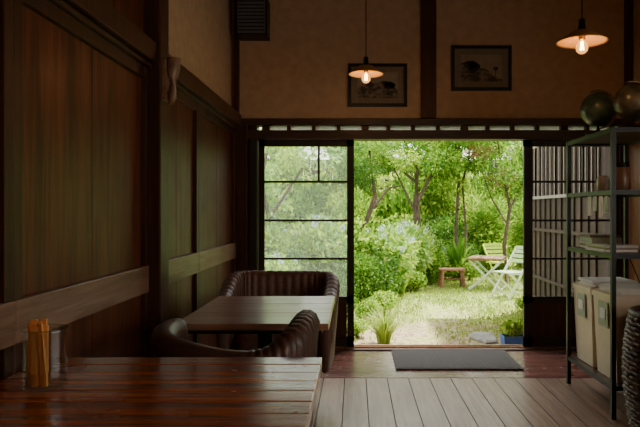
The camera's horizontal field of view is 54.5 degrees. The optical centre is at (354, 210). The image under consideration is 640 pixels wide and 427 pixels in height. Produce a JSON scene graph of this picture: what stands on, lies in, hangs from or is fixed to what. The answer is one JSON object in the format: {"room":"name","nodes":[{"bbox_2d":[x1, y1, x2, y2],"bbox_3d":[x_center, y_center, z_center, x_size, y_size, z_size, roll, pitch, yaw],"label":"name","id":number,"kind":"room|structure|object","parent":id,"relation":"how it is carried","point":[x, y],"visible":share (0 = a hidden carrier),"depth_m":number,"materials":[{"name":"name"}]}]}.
{"room":"cafe","nodes":[
{"label":"cafe","id":0,"kind":"room"},
{"bbox_2d":[0,0,240,380],"bbox_3d":[-1.077,-0.375,1.925,0.195,3.150,7.050,0,0,0],"label":"wall","id":1,"kind":"structure","parent":0,"point":[74,73],"depth_m":2.55,"materials":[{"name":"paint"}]},
{"bbox_2d":[143,0,168,356],"bbox_3d":[-1.022,-0.375,3.130,0.125,3.150,0.140,0,0,0],"label":"wooden post","id":2,"kind":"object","parent":1,"relation":"attached to","point":[155,12],"depth_m":3.06,"materials":[{"name":"brown wood"}]},
{"bbox_2d":[162,57,180,105],"bbox_3d":[-0.918,-0.653,3.130,0.083,0.237,0.080,0,0,0],"label":"bud vase","id":3,"kind":"object","parent":1,"relation":"hanging from","point":[170,66],"visible":1,"depth_m":3.11,"materials":[{"name":"brown wood"}]},
{"bbox_2d":[232,0,625,277],"bbox_3d":[0.657,-0.375,5.410,3.585,3.150,0.120,0,0,0],"label":"wall","id":4,"kind":"structure","parent":0,"point":[301,72],"depth_m":5.35,"materials":[{"name":"paint"}]},
{"bbox_2d":[234,0,239,112],"bbox_3d":[-1.015,-1.375,5.325,0.040,1.150,0.050,0,0,0],"label":"trim post corner","id":5,"kind":"object","parent":4,"relation":"attached to","point":[236,40],"depth_m":5.30,"materials":[{"name":"brown wood"}]},
{"bbox_2d":[235,124,256,271],"bbox_3d":[-0.939,0.229,5.380,0.192,1.942,0.140,0,0,0],"label":"trim","id":6,"kind":"structure","parent":4,"relation":"attached to","point":[241,141],"depth_m":5.31,"materials":[{"name":"brown wood"}]},
{"bbox_2d":[236,0,269,40],"bbox_3d":[-0.861,-1.627,5.245,0.255,0.319,0.210,0,0,0],"label":"air vent","id":7,"kind":"object","parent":4,"relation":"attached to","point":[252,16],"visible":1,"depth_m":5.14,"materials":[{"name":"black metal"}]},
{"bbox_2d":[259,140,353,346],"bbox_3d":[-0.423,0.281,5.397,0.828,1.794,0.035,0,0,0],"label":"door","id":8,"kind":"structure","parent":4,"relation":"in","point":[345,316],"depth_m":5.38,"materials":[{"name":"brown wood"}]},
{"bbox_2d":[348,63,406,106],"bbox_3d":[0.194,-1.083,5.338,0.509,0.371,0.025,0,0,0],"label":"framed picture","id":9,"kind":"object","parent":4,"relation":"attached to","point":[389,89],"visible":0.98,"depth_m":5.33,"materials":[{"name":"black wood"}]},
{"bbox_2d":[247,130,601,140],"bbox_3d":[0.658,-0.656,5.398,3.385,0.078,0.165,0,0,0],"label":"lintel","id":10,"kind":"object","parent":4,"relation":"attached to","point":[356,135],"depth_m":5.32,"materials":[{"name":"brown wood"}]},
{"bbox_2d":[421,0,435,118],"bbox_3d":[0.634,-1.375,5.342,0.129,1.150,0.055,0,0,0],"label":"trim post","id":11,"kind":"object","parent":4,"relation":"attached to","point":[428,7],"depth_m":5.32,"materials":[{"name":"brown wood"}]},
{"bbox_2d":[241,119,623,126],"bbox_3d":[0.658,-0.766,5.400,3.385,0.056,0.160,0,0,0],"label":"lintel","id":12,"kind":"object","parent":4,"relation":"attached to","point":[259,122],"depth_m":5.32,"materials":[{"name":"brown wood"}]},
{"bbox_2d":[262,126,617,129],"bbox_3d":[0.744,-0.716,5.390,3.092,0.043,0.080,0,0,0],"label":"transom window","id":13,"kind":"structure","parent":4,"relation":"in","point":[263,127],"depth_m":5.40,"materials":[{"name":"paper"}]},
{"bbox_2d":[335,349,576,350],"bbox_3d":[0.658,1.194,5.333,3.385,0.012,0.035,0,0,0],"label":"sill","id":14,"kind":"structure","parent":4,"relation":"attached to","point":[335,349],"depth_m":5.32,"materials":[{"name":"brown wood"}]},
{"bbox_2d":[451,45,511,90],"bbox_3d":[1.087,-1.230,5.338,0.518,0.388,0.025,0,0,0],"label":"framed picture","id":15,"kind":"object","parent":4,"relation":"attached to","point":[473,67],"visible":1,"depth_m":5.34,"materials":[{"name":"black wood"}]},
{"bbox_2d":[523,140,618,346],"bbox_3d":[1.879,0.281,5.397,0.823,1.794,0.035,0,0,0],"label":"door","id":16,"kind":"structure","parent":4,"relation":"in","point":[544,317],"depth_m":5.38,"materials":[{"name":"brown wood"}]},
{"bbox_2d":[312,344,629,426],"bbox_3d":[0.657,1.265,1.960,3.585,0.170,7.120,0,0,0],"label":"floor","id":17,"kind":"structure","parent":0,"point":[363,402],"depth_m":4.05,"materials":[{"name":"brown wood"}]},
{"bbox_2d":[0,357,321,426],"bbox_3d":[-0.556,0.840,1.329,0.897,0.720,1.418,0,0,0],"label":"wooden table","id":18,"kind":"object","parent":17,"relation":"on","point":[80,391],"visible":0.88,"depth_m":1.63,"materials":[{"name":"brown wood"}]},
{"bbox_2d":[28,318,48,386],"bbox_3d":[-0.830,0.385,1.660,0.120,0.188,0.120,0,0,0],"label":"jar","id":19,"kind":"object","parent":18,"relation":"on","point":[38,331],"visible":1,"depth_m":1.63,"materials":[{"name":"brown wood"}]},
{"bbox_2d":[150,309,319,426],"bbox_3d":[-0.463,0.796,2.330,0.647,0.809,0.466,0,0,0],"label":"tub chair","id":20,"kind":"object","parent":17,"relation":"on","point":[169,338],"visible":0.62,"depth_m":2.20,"materials":[{"name":"brown leather"}]},
{"bbox_2d":[182,296,334,348],"bbox_3d":[-0.441,0.840,3.070,0.658,0.720,0.859,0,0,0],"label":"dining table","id":21,"kind":"object","parent":17,"relation":"on","point":[264,316],"visible":0.78,"depth_m":2.93,"materials":[{"name":"brown wood"}]},
{"bbox_2d":[216,270,339,372],"bbox_3d":[-0.477,0.799,3.888,0.762,0.804,0.616,0,0,0],"label":"tub chair","id":22,"kind":"object","parent":17,"relation":"on","point":[262,282],"visible":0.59,"depth_m":4.04,"materials":[{"name":"brown leather"}]},
{"bbox_2d":[391,350,523,369],"bbox_3d":[0.790,1.190,4.970,0.960,0.017,0.620,0,0,0],"label":"door mat","id":23,"kind":"object","parent":17,"relation":"on","point":[403,359],"visible":1,"depth_m":4.91,"materials":[{"name":"grey fabric"}]},
{"bbox_2d":[566,127,639,419],"bbox_3d":[1.688,0.359,3.945,0.425,1.682,0.770,0,0,0],"label":"shelf unit","id":24,"kind":"object","parent":17,"relation":"on","point":[612,137],"visible":0.8,"depth_m":3.95,"materials":[{"name":"black metal"}]},
{"bbox_2d":[572,283,596,366],"bbox_3d":[1.684,0.750,4.128,0.368,0.509,0.341,0,0,0],"label":"storage bin","id":25,"kind":"object","parent":24,"relation":"on","point":[583,298],"visible":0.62,"depth_m":4.08,"materials":[{"name":"beige plastic"}]},
{"bbox_2d":[574,277,637,287],"bbox_3d":[1.685,0.474,4.130,0.340,0.042,0.320,0,0,0],"label":"paper stack","id":26,"kind":"object","parent":25,"relation":"on","point":[591,282],"visible":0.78,"depth_m":4.07,"materials":[{"name":"white paper"}]},
{"bbox_2d":[588,196,607,217],"bbox_3d":[1.470,-0.025,3.755,0.003,0.130,0.310,0,0,0],"label":"cards","id":27,"kind":"object","parent":24,"relation":"attached to","point":[594,197],"visible":1,"depth_m":3.72,"materials":[{"name":"paper"}]},
{"bbox_2d":[580,90,616,135],"bbox_3d":[1.560,-0.631,3.980,0.219,0.295,0.219,0,0,31],"label":"desk globe","id":28,"kind":"object","parent":24,"relation":"on","point":[597,109],"visible":0.88,"depth_m":3.91,"materials":[{"name":"printed paper"},{"name":"aged brass"}]},
{"bbox_2d":[579,234,621,247],"bbox_3d":[1.643,0.203,4.160,0.209,0.088,0.200,0,0,0],"label":"book stack","id":29,"kind":"object","parent":24,"relation":"in","point":[584,238],"visible":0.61,"depth_m":4.06,"materials":[{"name":"paper"}]},
{"bbox_2d":[596,176,609,190],"bbox_3d":[1.580,-0.173,3.950,0.080,0.100,0.080,0,0,0],"label":"ceramic cup","id":30,"kind":"object","parent":24,"relation":"on","point":[602,182],"visible":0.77,"depth_m":3.92,"materials":[{"name":"brown ceramic"}]},
{"bbox_2d":[586,243,639,251],"bbox_3d":[1.599,0.227,3.860,0.213,0.041,0.300,0,0,0],"label":"book stack","id":31,"kind":"object","parent":24,"relation":"in","point":[602,247],"visible":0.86,"depth_m":3.71,"materials":[{"name":"paper"}]},
{"bbox_2d":[591,289,639,382],"bbox_3d":[1.684,0.750,3.765,0.368,0.509,0.346,0,0,0],"label":"storage bin","id":32,"kind":"object","parent":24,"relation":"on","point":[601,299],"visible":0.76,"depth_m":3.72,"materials":[{"name":"beige plastic"}]},
{"bbox_2d":[595,283,639,295],"bbox_3d":[1.685,0.474,3.760,0.340,0.042,0.320,0,0,0],"label":"paper stack","id":33,"kind":"object","parent":32,"relation":"on","point":[622,289],"visible":0.94,"depth_m":3.68,"materials":[{"name":"beige paper"}]},
{"bbox_2d":[616,162,630,189],"bbox_3d":[1.600,-0.205,3.720,0.100,0.165,0.100,0,0,0],"label":"ceramic jar","id":34,"kind":"object","parent":24,"relation":"on","point":[623,173],"visible":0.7,"depth_m":3.68,"materials":[{"name":"brown ceramic"}]},
{"bbox_2d":[613,80,639,126],"bbox_3d":[1.660,-0.631,3.700,0.219,0.295,0.219,0,0,31],"label":"desk globe","id":35,"kind":"object","parent":24,"relation":"on","point":[626,102],"visible":0.9,"depth_m":3.64,"materials":[{"name":"black metal"}]},
{"bbox_2d":[621,305,639,426],"bbox_3d":[1.700,0.861,3.240,0.567,0.678,0.567,0,0,-9],"label":"wicker basket","id":36,"kind":"object","parent":17,"relation":"on","point":[630,358],"visible":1,"depth_m":3.22,"materials":[{"name":"brown wicker"}]},
{"bbox_2d":[629,0,639,282],"bbox_3d":[2.394,-0.375,1.925,0.112,3.150,7.050,0,0,0],"label":"wall","id":37,"kind":"structure","parent":0,"point":[634,149],"depth_m":5.18,"materials":[{"name":"paint"}]},
{"bbox_2d":[623,0,639,125],"bbox_3d":[2.330,-1.340,1.875,0.040,1.220,6.950,0,0,0],"label":"trim","id":38,"kind":"structure","parent":37,"relation":"attached to","point":[628,4],"depth_m":5.26,"materials":[{"name":"brown wood"}]},
{"bbox_3d":[0.664,-1.980,1.925,3.598,0.140,7.050,0,0,0],"label":"ceiling","id":39,"kind":"structure","parent":0,"visible":0},
{"bbox_2d":[349,57,383,82],"bbox_3d":[0.078,-1.425,4.400,0.250,1.040,0.250,0,0,0],"label":"pendant lamp","id":40,"kind":"object","parent":39,"relation":"hanging from","point":[365,71],"visible":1,"depth_m":4.38,"materials":[{"name":"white metal"}]},
{"bbox_2d":[556,0,608,53],"bbox_3d":[1.208,-1.390,3.300,0.266,1.110,0.266,0,0,0],"label":"pendant lamp","id":41,"kind":"object","parent":39,"relation":"hanging from","point":[581,39],"visible":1,"depth_m":3.29,"materials":[{"name":"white metal"}]},
{"label":"outside","id":42,"kind":"structure","parent":0,"visible":0},
{"bbox_2d":[354,262,522,343],"bbox_3d":[1.000,1.350,15.750,26.000,0.030,20.500,0,0,0],"label":"ground","id":43,"kind":"structure","parent":42,"point":[421,333],"depth_m":7.56,"materials":[{"name":"soil"}]},
{"bbox_2d":[265,161,294,239],"bbox_3d":[-1.865,0.223,9.832,1.949,2.398,1.256,0,0,-17],"label":"shrub","id":44,"kind":"object","parent":43,"relation":"on","point":[270,195],"visible":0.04,"depth_m":9.85,"materials":[{"name":"green plant"}]},
{"bbox_2d":[265,250,302,270],"bbox_3d":[-1.002,0.932,7.532,0.824,0.897,1.005,0,0,43],"label":"hydrangea bush","id":45,"kind":"object","parent":43,"relation":"on","point":[275,265],"visible":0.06,"depth_m":7.47,"materials":[{"name":"green plant"}]},
{"bbox_2d":[265,212,310,270],"bbox_3d":[-1.285,0.578,8.592,1.481,1.649,0.955,0,0,13],"label":"shrub","id":46,"kind":"object","parent":43,"relation":"on","point":[274,234],"visible":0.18,"depth_m":8.49,"materials":[{"name":"green plant"}]},
{"bbox_2d":[265,147,313,215],"bbox_3d":[-1.849,-0.508,15.086,1.579,3.885,1.658,0,0,-15],"label":"shrub","id":47,"kind":"object","parent":43,"relation":"on","point":[288,176],"visible":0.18,"depth_m":14.79,"materials":[{"name":"green plant"}]},
{"bbox_2d":[260,128,345,241],"bbox_3d":[-1.345,-0.111,9.178,2.475,3.035,1.787,0,0,0],"label":"tree","id":48,"kind":"object","parent":43,"relation":"on","point":[291,152],"visible":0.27,"depth_m":9.01,"materials":[{"name":"green plant"}]},
{"bbox_2d":[270,187,335,239],"bbox_3d":[-0.977,0.520,10.511,1.597,1.922,1.632,0,0,2],"label":"shrub","id":49,"kind":"object","parent":43,"relation":"on","point":[301,211],"visible":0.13,"depth_m":10.48,"materials":[{"name":"green plant"}]},
{"bbox_2d":[281,212,346,275],"bbox_3d":[-0.592,0.703,8.967,1.292,1.375,1.059,0,0,-21],"label":"hydrangea bush","id":50,"kind":"object","parent":43,"relation":"on","point":[327,240],"visible":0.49,"depth_m":8.77,"materials":[{"name":"green plant"}]},
{"bbox_2d":[299,160,344,214],"bbox_3d":[-0.832,0.182,15.168,1.391,2.805,1.546,0,0,-2],"label":"shrub","id":51,"kind":"object","parent":43,"relation":"on","point":[321,189],"visible":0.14,"depth_m":14.77,"materials":[{"name":"green plant"}]},
{"bbox_2d":[310,265,359,307],"bbox_3d":[-0.310,1.045,7.912,0.748,0.721,0.732,0,0,-1],"label":"shrub","id":52,"kind":"object","parent":43,"relation":"on","point":[341,283],"visible":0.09,"depth_m":7.91,"materials":[{"name":"green plant"}]},
{"bbox_2d":[321,185,377,232],"bbox_3d":[-0.055,0.385,13.668,1.403,2.027,1.416,0,0,-2],"label":"shrub","id":53,"kind":"object","parent":43,"relation":"on","point":[363,204],"visible":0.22,"depth_m":13.57,"materials":[{"name":"green plant"}]},
{"bbox_2d":[326,212,377,294],"bbox_3d":[-0.224,0.746,9.978,1.177,1.464,1.308,0,0,-5],"label":"shrub","id":54,"kind":"object","parent":43,"relation":"on","point":[359,244],"visible":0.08,"depth_m":9.71,"materials":[{"name":"green plant"}]},
{"bbox_2d":[328,142,390,222],"bbox_3d":[0.170,-0.508,15.156,1.658,3.885,1.579,0,0,-15],"label":"shrub","id":55,"kind":"object","parent":43,"relation":"on","point":[366,192],"visible":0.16,"depth_m":14.83,"materials":[{"name":"green plant"}]},
{"bbox_2d":[354,318,368,337],"bbox_3d":[0.017,1.258,6.586,0.310,0.228,0.285,0,0,6],"label":"plant","id":56,"kind":"object","parent":43,"relation":"on","point":[359,327],"visible":0.66,"depth_m":6.55,"materials":[{"name":"green plant"}]},
{"bbox_2d":[335,249,401,305],"bbox_3d":[0.173,0.966,8.717,0.979,0.901,0.958,0,0,-2],"label":"shrub","id":57,"kind":"object","parent":43,"relation":"on","point":[366,268],"visible":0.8,"depth_m":8.60,"materials":[{"name":"green plant"}]},
{"bbox_2d":[333,141,406,236],"bbox_3d":[0.271,-0.007,10.762,1.345,2.825,1.253,0,0,0],"label":"tree","id":58,"kind":"object","parent":43,"relation":"on","point":[361,177],"visible":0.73,"depth_m":10.77,"materials":[{"name":"green plant"}]},
{"bbox_2d":[354,299,387,320],"bbox_3d":[0.163,1.217,7.485,0.400,0.320,0.434,0,0,44],"label":"plant","id":59,"kind":"object","parent":43,"relation":"on","point":[366,305],"visible":0.9,"depth_m":7.44,"materials":[{"name":"green plant"}]},
{"bbox_2d":[355,212,386,238],"bbox_3d":[0.166,0.746,11.350,1.070,1.464,1.189,0,0,-21],"label":"shrub","id":60,"kind":"object","parent":43,"relation":"on","point":[370,222],"visible":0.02,"depth_m":11.16,"materials":[{"name":"green plant"}]},
{"bbox_2d":[366,290,400,312],"bbox_3d":[0.343,1.197,7.978,0.496,0.365,0.457,0,0,12],"label":"plant","id":61,"kind":"object","parent":43,"relation":"on","point":[387,297],"visible":0.65,"depth_m":7.93,"materials":[{"name":"green plant"}]},
{"bbox_2d":[356,307,411,343],"bbox_3d":[0.306,1.143,6.250,0.653,0.415,0.612,0,0,0],"label":"ornamental grass","id":62,"kind":"object","parent":43,"relation":"on","point":[383,328],"depth_m":6.20,"materials":[{"name":"green plant"}]},
{"bbox_2d":[360,223,419,293],"bbox_3d":[0.497,0.789,9.917,1.059,1.196,1.292,0,0,-2],"label":"hydrangea bush","id":63,"kind":"object","parent":43,"relation":"on","point":[396,244],"visible":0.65,"depth_m":9.62,"materials":[{"name":"green plant"}]},
{"bbox_2d":[372,170,428,227],"bbox_3d":[1.148,0.182,14.879,1.391,2.805,1.546,0,0,39],"label":"shrub","id":64,"kind":"object","parent":43,"relation":"on","point":[398,201],"visible":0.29,"depth_m":14.62,"materials":[{"name":"green plant"}]},
{"bbox_2d":[288,160,513,258],"bbox_3d":[1.000,0.000,16.940,20.000,2.800,0.080,0,0,0],"label":"fence","id":65,"kind":"object","parent":43,"relation":"on","point":[313,172],"visible":0.02,"depth_m":16.90,"materials":[{"name":"wood"}]},
{"bbox_2d":[398,269,410,294],"bbox_3d":[0.722,1.119,9.998,0.562,0.463,0.641,0,0,31],"label":"ornamental grass","id":66,"kind":"object","parent":43,"relation":"on","point":[403,286],"depth_m":9.94,"materials":[{"name":"green plant"}]},
{"bbox_2d":[382,212,430,235],"bbox_3d":[1.087,0.746,13.193,1.308,1.464,1.177,0,0,2],"label":"shrub","id":67,"kind":"object","parent":43,"relation":"on","point":[391,215],"visible":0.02,"depth_m":13.12,"materials":[{"name":"green plant"}]},
{"bbox_2d":[388,219,436,287],"bbox_3d":[0.830,0.760,10.771,1.220,1.256,1.000,0,0,-5],"label":"hydrangea bush","id":68,"kind":"object","parent":43,"relation":"on","point":[424,254],"visible":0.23,"depth_m":10.69,"materials":[{"name":"green plant"}]},
{"bbox_2d":[407,270,428,291],"bbox_3d":[0.990,1.176,10.324,0.558,0.411,0.514,0,0,-27],"label":"plant","id":69,"kind":"object","parent":43,"relation":"on","point":[417,279],"visible":0.81,"depth_m":10.25,"materials":[{"name":"green plant"}]},
{"bbox_2d":[321,141,516,230],"bbox_3d":[1.181,-0.366,12.074,3.821,3.538,2.762,0,0,6],"label":"tree","id":70,"kind":"object","parent":43,"relation":"on","point":[427,161],"visible":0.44,"depth_m":11.81,"materials":[{"name":"green plant"}]},
{"bbox_2d":[400,214,447,260],"bbox_3d":[1.325,0.721,12.283,1.247,1.349,0.804,0,0,-8],"label":"shrub","id":71,"kind":"object","parent":43,"relation":"on","point":[410,217],"visible":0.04,"depth_m":12.24,"materials":[{"name":"green plant"}]},
{"bbox_2d":[421,237,450,283],"bbox_3d":[1.220,0.925,11.454,1.070,1.037,0.963,0,0,1],"label":"shrub","id":72,"kind":"object","parent":43,"relation":"on","point":[442,262],"visible":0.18,"depth_m":11.26,"materials":[{"name":"green plant"}]},
{"bbox_2d":[354,273,522,343],"bbox_3d":[1.703,1.316,9.418,4.696,0.071,7.056,0,0,0],"label":"grass","id":73,"kind":"structure","parent":43,"relation":"on","point":[488,286],"depth_m":8.85,"materials":[{"name":"green plant"}]},
{"bbox_2d":[411,143,470,233],"bbox_3d":[2.084,-0.508,15.347,1.658,3.885,1.713,0,0,22],"label":"shrub","id":74,"kind":"object","parent":43,"relation":"on","point":[438,202],"visible":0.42,"depth_m":15.00,"materials":[{"name":"green plant"}]},
{"bbox_2d":[421,212,472,262],"bbox_3d":[1.902,0.730,13.614,1.544,1.442,1.390,0,0,19],"label":"shrub","id":75,"kind":"object","parent":43,"relation":"on","point":[444,231],"visible":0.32,"depth_m":13.45,"materials":[{"name":"green plant"}]},
{"bbox_2d":[419,141,482,258],"bbox_3d":[1.988,-0.253,12.413,2.252,3.310,1.297,0,0,-43],"label":"tree","id":76,"kind":"object","parent":43,"relation":"on","point":[461,187],"visible":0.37,"depth_m":12.37,"materials":[{"name":"green plant"}]},
{"bbox_2d":[438,268,465,287],"bbox_3d":[1.700,1.181,10.900,0.448,0.342,0.348,0,0,0],"label":"garden stool","id":77,"kind":"object","parent":43,"relation":"on","point":[461,278],"visible":0.93,"depth_m":10.76,"materials":[{"name":"brown wood"}]},
{"bbox_2d":[444,262,464,277],"bbox_3d":[1.883,1.176,11.981,0.558,0.411,0.514,0,0,39],"label":"plant","id":78,"kind":"object","parent":43,"relation":"on","point":[448,275],"visible":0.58,"depth_m":11.88,"materials":[{"name":"green plant"}]},
{"bbox_2d":[443,233,473,280],"bbox_3d":[2.040,0.883,12.013,0.824,0.934,0.730,0,0,0],"label":"plant","id":79,"kind":"object","parent":43,"relation":"on","point":[457,254],"visible":0.63,"depth_m":11.89,"materials":[{"name":"green plant"}]},
{"bbox_2d":[442,236,482,275],"bbox_3d":[2.141,0.966,12.943,1.198,0.901,1.226,0,0,-19],"label":"shrub","id":80,"kind":"object","parent":43,"relation":"on","point":[447,241],"visible":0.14,"depth_m":12.75,"materials":[{"name":"green plant"}]},
{"bbox_2d":[461,262,484,280],"bbox_3d":[2.217,1.176,11.920,0.558,0.411,0.514,0,0,36],"label":"plant","id":81,"kind":"object","parent":43,"relation":"on","point":[470,268],"visible":0.84,"depth_m":11.84,"materials":[{"name":"green plant"}]},
{"bbox_2d":[469,331,497,343],"bbox_3d":[1.353,1.345,6.537,0.299,0.070,0.549,0,0,0],"label":"stepping stone","id":82,"kind":"object","parent":43,"relation":"on","point":[480,336],"visible":0.89,"depth_m":6.46,"materials":[{"name":"grey stone"}]},
{"bbox_2d":[458,183,513,272],"bbox_3d":[2.934,0.385,13.602,1.403,2.027,1.416,0,0,-11],"label":"shrub","id":83,"kind":"object","parent":43,"relation":"on","point":[488,217],"visible":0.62,"depth_m":13.41,"materials":[{"name":"green plant"}]},
{"bbox_2d":[467,255,505,289],"bbox_3d":[2.280,1.075,10.700,0.565,0.571,0.660,0,0,20],"label":"garden table","id":84,"kind":"object","parent":43,"relation":"on","point":[476,258],"visible":0.96,"depth_m":10.51,"materials":[{"name":"white paint"}]},
{"bbox_2d":[458,164,515,242],"bbox_3d":[3.171,0.182,15.150,1.391,2.805,1.546,0,0,-33],"label":"shrub","id":85,"kind":"object","parent":43,"relation":"on","point":[474,183],"visible":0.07,"depth_m":15.04,"materials":[{"name":"green plant"}]},
{"bbox_2d":[470,228,511,274],"bbox_3d":[2.901,0.899,13.288,0.963,1.098,1.070,0,0,39],"label":"shrub","id":86,"kind":"object","parent":43,"relation":"on","point":[487,239],"visible":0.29,"depth_m":13.05,"materials":[{"name":"green plant"}]},
{"bbox_2d":[465,141,522,283],"bbox_3d":[2.825,-0.188,11.460,1.579,3.181,1.262,0,0,0],"label":"maple tree","id":87,"kind":"object","parent":43,"relation":"on","point":[503,175],"visible":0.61,"depth_m":11.37,"materials":[{"name":"green plant"}]},
{"bbox_2d":[482,243,515,282],"bbox_3d":[2.736,0.993,11.738,0.422,0.737,0.544,0,0,-20],"label":"garden chair","id":88,"kind":"object","parent":43,"relation":"on","point":[497,245],"visible":0.56,"depth_m":11.86,"materials":[{"name":"yellow paint"}]},
{"bbox_2d":[491,246,522,299],"bbox_3d":[2.485,0.963,9.769,0.545,0.797,0.422,0,0,-28],"label":"garden chair","id":89,"kind":"object","parent":43,"relation":"on","point":[511,273],"visible":0.8,"depth_m":9.84,"materials":[{"name":"white paint"}]},
{"bbox_2d":[494,141,522,266],"bbox_3d":[4.090,-0.508,14.919,1.658,3.885,1.579,0,0,-40],"label":"shrub","id":90,"kind":"object","parent":43,"relation":"on","point":[518,159],"visible":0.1,"depth_m":14.73,"materials":[{"name":"green plant"}]},
{"bbox_2d":[497,317,522,343],"bbox_3d":[1.579,1.184,6.010,0.408,0.332,0.231,0,0,0],"label":"planter","id":91,"kind":"object","parent":43,"relation":"on","point":[513,334],"visible":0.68,"depth_m":5.96,"materials":[{"name":"plastic"}]},
{"bbox_2d":[502,192,522,270],"bbox_3d":[3.660,0.467,12.516,1.416,1.858,1.403,0,0,-31],"label":"shrub","id":92,"kind":"object","parent":43,"relation":"on","point":[517,240],"visible":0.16,"depth_m":12.46,"materials":[{"name":"green plant"}]},
{"bbox_2d":[512,309,522,320],"bbox_3d":[1.844,1.206,6.812,0.405,0.289,0.411,0,0,0],"label":"ornamental grass","id":93,"kind":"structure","parent":43,"relation":"on","point":[518,314],"depth_m":6.85,"materials":[{"name":"green plant"}]},
{"bbox_2d":[513,296,522,313],"bbox_3d":[2.217,1.237,8.003,0.342,0.274,0.372,0,0,-16],"label":"plant","id":94,"kind":"object","parent":43,"relation":"on","point":[520,303],"visible":0.23,"depth_m":7.99,"materials":[{"name":"green plant"}]},
{"bbox_2d":[533,147,609,295],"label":"window","id":95,"kind":"structure","parent":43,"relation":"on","point":[549,163],"depth_m":6.93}
]}

